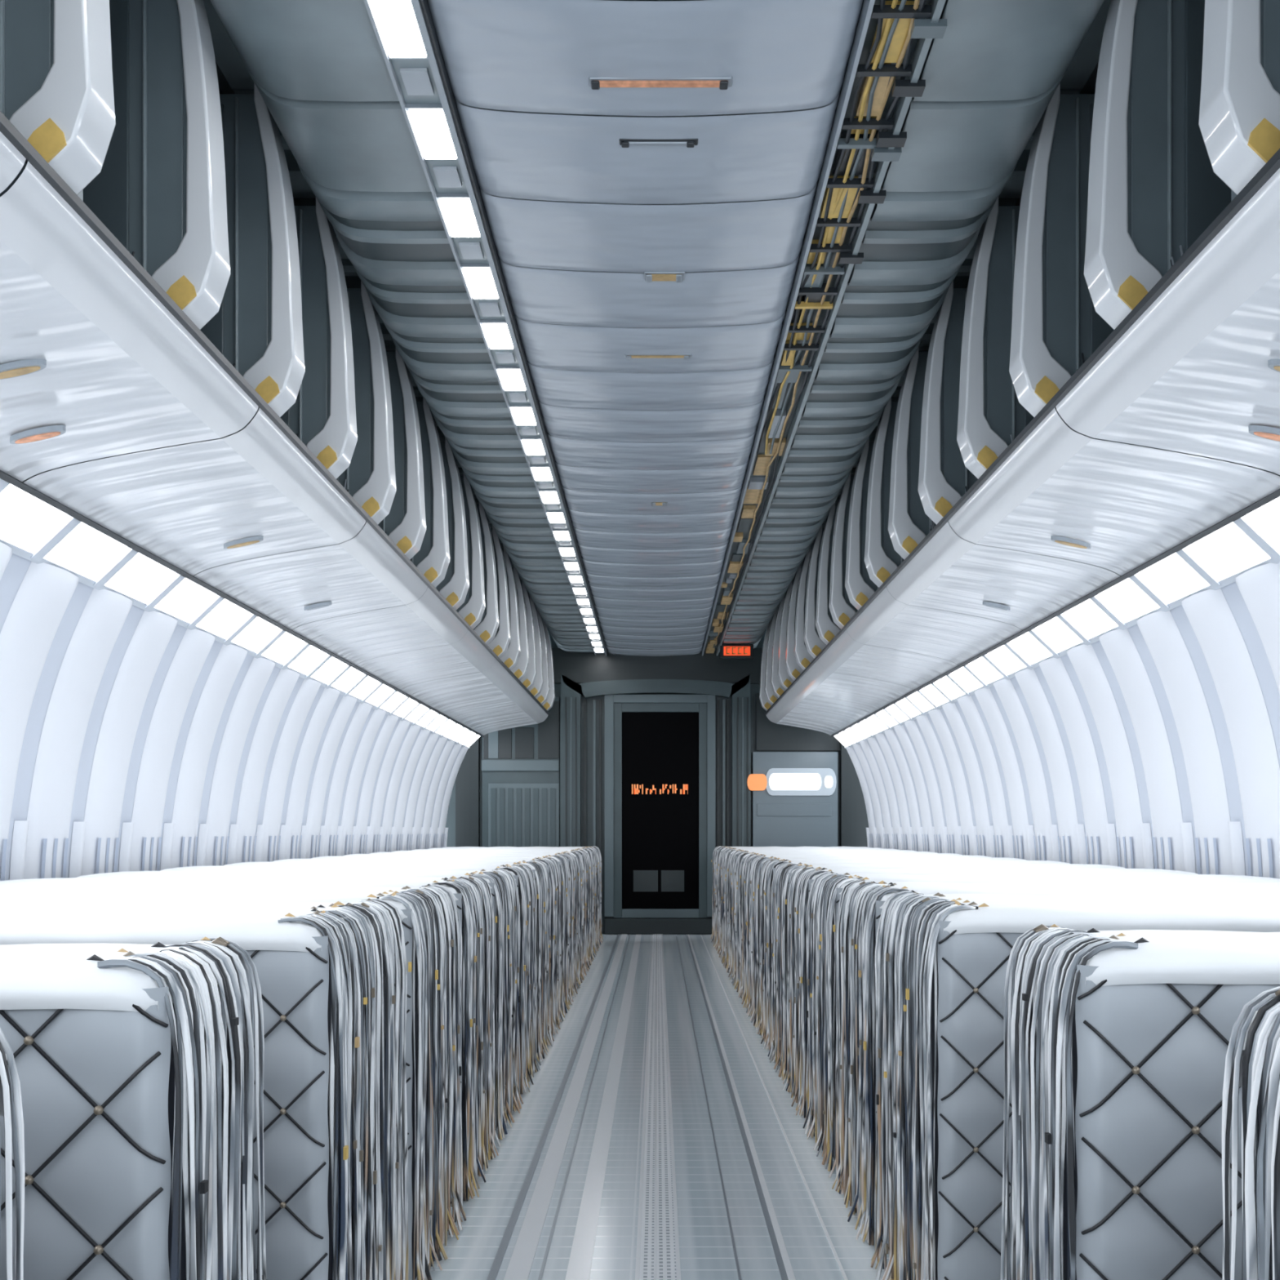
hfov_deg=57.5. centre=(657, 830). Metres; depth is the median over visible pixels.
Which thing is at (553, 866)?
seats
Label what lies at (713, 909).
seats
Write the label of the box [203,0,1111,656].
ceiling
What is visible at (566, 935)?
seats
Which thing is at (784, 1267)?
trim
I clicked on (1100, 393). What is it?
overhead bins
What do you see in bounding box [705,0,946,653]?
cable tray
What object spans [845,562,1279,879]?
wall
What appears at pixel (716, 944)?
seats
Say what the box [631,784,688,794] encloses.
door sign
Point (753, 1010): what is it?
seats
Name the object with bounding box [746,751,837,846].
wall panel
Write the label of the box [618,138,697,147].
handle
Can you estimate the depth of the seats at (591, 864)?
9.13 m
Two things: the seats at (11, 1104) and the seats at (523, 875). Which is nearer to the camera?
the seats at (11, 1104)
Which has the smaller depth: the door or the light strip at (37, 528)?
the light strip at (37, 528)
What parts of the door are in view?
glass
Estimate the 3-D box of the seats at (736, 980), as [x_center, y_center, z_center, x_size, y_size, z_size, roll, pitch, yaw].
[1.195,0.577,7.516,1.410,0.879,0.584,0,0,0]
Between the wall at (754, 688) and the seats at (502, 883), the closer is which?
the seats at (502, 883)
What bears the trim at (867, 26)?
attached to the ceiling at (577, 218)
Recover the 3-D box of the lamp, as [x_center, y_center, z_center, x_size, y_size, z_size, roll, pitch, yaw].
[1.315,-0.480,11.408,0.871,0.266,0.031,0,0,0]
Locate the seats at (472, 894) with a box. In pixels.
[0,875,501,1205]
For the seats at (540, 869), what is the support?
on the floor
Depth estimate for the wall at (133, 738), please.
4.57 m
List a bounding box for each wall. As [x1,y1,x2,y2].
[0,542,468,880]
[445,625,839,933]
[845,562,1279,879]
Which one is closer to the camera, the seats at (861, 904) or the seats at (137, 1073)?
the seats at (137, 1073)
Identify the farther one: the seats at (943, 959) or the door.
the door
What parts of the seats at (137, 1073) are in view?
seat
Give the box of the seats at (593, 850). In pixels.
[429,847,599,952]
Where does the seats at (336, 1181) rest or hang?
on the floor
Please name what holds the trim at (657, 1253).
on the floor
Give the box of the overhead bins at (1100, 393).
[759,0,1279,735]
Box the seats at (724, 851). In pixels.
[717,847,897,959]
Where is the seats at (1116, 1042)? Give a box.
[1000,924,1279,1279]
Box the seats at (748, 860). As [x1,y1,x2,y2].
[738,853,991,1008]
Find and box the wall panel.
[481,697,559,847]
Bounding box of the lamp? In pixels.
[746,768,836,795]
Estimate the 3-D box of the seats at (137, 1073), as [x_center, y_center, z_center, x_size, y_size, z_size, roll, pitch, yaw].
[-1.194,0.577,1.397,1.413,0.879,0.315,0,0,0]
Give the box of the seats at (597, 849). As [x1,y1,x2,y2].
[442,845,603,946]
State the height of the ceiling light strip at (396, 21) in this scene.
0.028 m
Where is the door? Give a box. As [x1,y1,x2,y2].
[604,694,715,933]
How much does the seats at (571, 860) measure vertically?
0.879 m
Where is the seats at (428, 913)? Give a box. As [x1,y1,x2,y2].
[0,884,466,1279]
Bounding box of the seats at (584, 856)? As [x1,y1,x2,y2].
[391,848,591,971]
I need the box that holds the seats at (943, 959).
[871,890,1279,1279]
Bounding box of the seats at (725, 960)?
[721,848,915,968]
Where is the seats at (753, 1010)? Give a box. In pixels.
[746,855,1026,1027]
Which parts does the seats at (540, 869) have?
seat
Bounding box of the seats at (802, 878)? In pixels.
[782,866,1197,1118]
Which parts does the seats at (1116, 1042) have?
seat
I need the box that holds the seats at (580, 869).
[369,850,586,984]
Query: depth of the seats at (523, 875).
4.61 m
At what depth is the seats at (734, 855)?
8.03 m
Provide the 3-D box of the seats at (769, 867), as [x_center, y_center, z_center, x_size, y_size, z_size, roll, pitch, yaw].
[1.196,0.577,5.624,1.414,0.879,0.600,0,0,0]
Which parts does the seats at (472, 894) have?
seat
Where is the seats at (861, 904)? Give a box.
[828,879,1279,1251]
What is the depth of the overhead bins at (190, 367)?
3.08 m
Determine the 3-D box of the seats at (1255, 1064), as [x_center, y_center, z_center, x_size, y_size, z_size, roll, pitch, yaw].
[1.194,0.577,0.927,1.413,0.879,0.315,0,0,0]
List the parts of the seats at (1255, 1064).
seat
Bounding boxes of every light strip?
[0,470,484,749]
[368,0,604,653]
[830,488,1279,749]
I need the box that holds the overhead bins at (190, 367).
[0,0,555,735]
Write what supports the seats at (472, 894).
on the floor
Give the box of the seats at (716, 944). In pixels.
[713,846,883,951]
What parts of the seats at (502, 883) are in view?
seat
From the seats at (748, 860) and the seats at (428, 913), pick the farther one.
the seats at (748, 860)
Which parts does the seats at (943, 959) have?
seat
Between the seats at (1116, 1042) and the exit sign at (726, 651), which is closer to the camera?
the seats at (1116, 1042)
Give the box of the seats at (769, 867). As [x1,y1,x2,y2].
[755,858,1069,1050]
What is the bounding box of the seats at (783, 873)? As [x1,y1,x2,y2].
[767,862,1125,1080]
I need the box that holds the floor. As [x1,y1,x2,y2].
[415,933,888,1279]
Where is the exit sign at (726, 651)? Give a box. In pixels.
[720,644,753,658]
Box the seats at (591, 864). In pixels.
[411,848,595,962]
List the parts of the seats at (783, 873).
seat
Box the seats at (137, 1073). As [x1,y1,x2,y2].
[0,936,266,1279]
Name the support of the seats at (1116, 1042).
on the floor
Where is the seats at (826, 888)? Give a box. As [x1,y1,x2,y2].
[802,871,1279,1171]
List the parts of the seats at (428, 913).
seat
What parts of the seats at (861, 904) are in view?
seat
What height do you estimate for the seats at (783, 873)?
0.879 m
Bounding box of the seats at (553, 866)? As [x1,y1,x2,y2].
[272,857,564,1035]
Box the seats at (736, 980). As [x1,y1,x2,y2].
[731,851,962,993]
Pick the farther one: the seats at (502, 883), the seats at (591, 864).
the seats at (591, 864)
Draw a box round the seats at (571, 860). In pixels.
[342,852,580,997]
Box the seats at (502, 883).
[77,867,523,1139]
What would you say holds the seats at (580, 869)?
on the floor
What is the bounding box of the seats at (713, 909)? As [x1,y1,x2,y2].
[710,845,866,943]
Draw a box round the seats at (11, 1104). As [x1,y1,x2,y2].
[0,1027,25,1279]
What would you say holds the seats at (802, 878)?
on the floor
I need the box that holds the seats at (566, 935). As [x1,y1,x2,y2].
[311,854,573,1014]
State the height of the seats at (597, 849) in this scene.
0.879 m
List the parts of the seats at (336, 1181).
seat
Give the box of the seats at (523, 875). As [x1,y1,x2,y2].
[160,863,541,1094]
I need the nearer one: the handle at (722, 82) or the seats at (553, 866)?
the handle at (722, 82)
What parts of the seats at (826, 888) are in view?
seat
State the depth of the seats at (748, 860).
6.77 m
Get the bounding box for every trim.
[363,0,946,656]
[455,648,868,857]
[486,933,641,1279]
[635,933,680,1279]
[675,933,848,1279]
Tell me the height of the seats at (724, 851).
0.879 m
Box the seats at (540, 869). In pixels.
[225,859,554,1062]
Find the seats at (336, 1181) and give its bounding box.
[0,897,411,1279]
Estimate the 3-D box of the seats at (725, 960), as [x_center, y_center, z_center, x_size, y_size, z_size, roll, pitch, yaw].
[1.195,0.577,8.777,1.410,0.879,0.584,0,0,0]
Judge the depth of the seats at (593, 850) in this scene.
9.80 m
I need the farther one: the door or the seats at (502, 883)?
the door
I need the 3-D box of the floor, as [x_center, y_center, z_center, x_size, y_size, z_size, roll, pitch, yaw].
[0.000,1.031,5.058,4.231,0.031,13.038,0,0,0]
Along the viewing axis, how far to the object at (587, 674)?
11.43 m
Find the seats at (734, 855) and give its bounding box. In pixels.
[726,850,936,979]
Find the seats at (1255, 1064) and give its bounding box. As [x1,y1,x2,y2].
[1221,986,1279,1279]

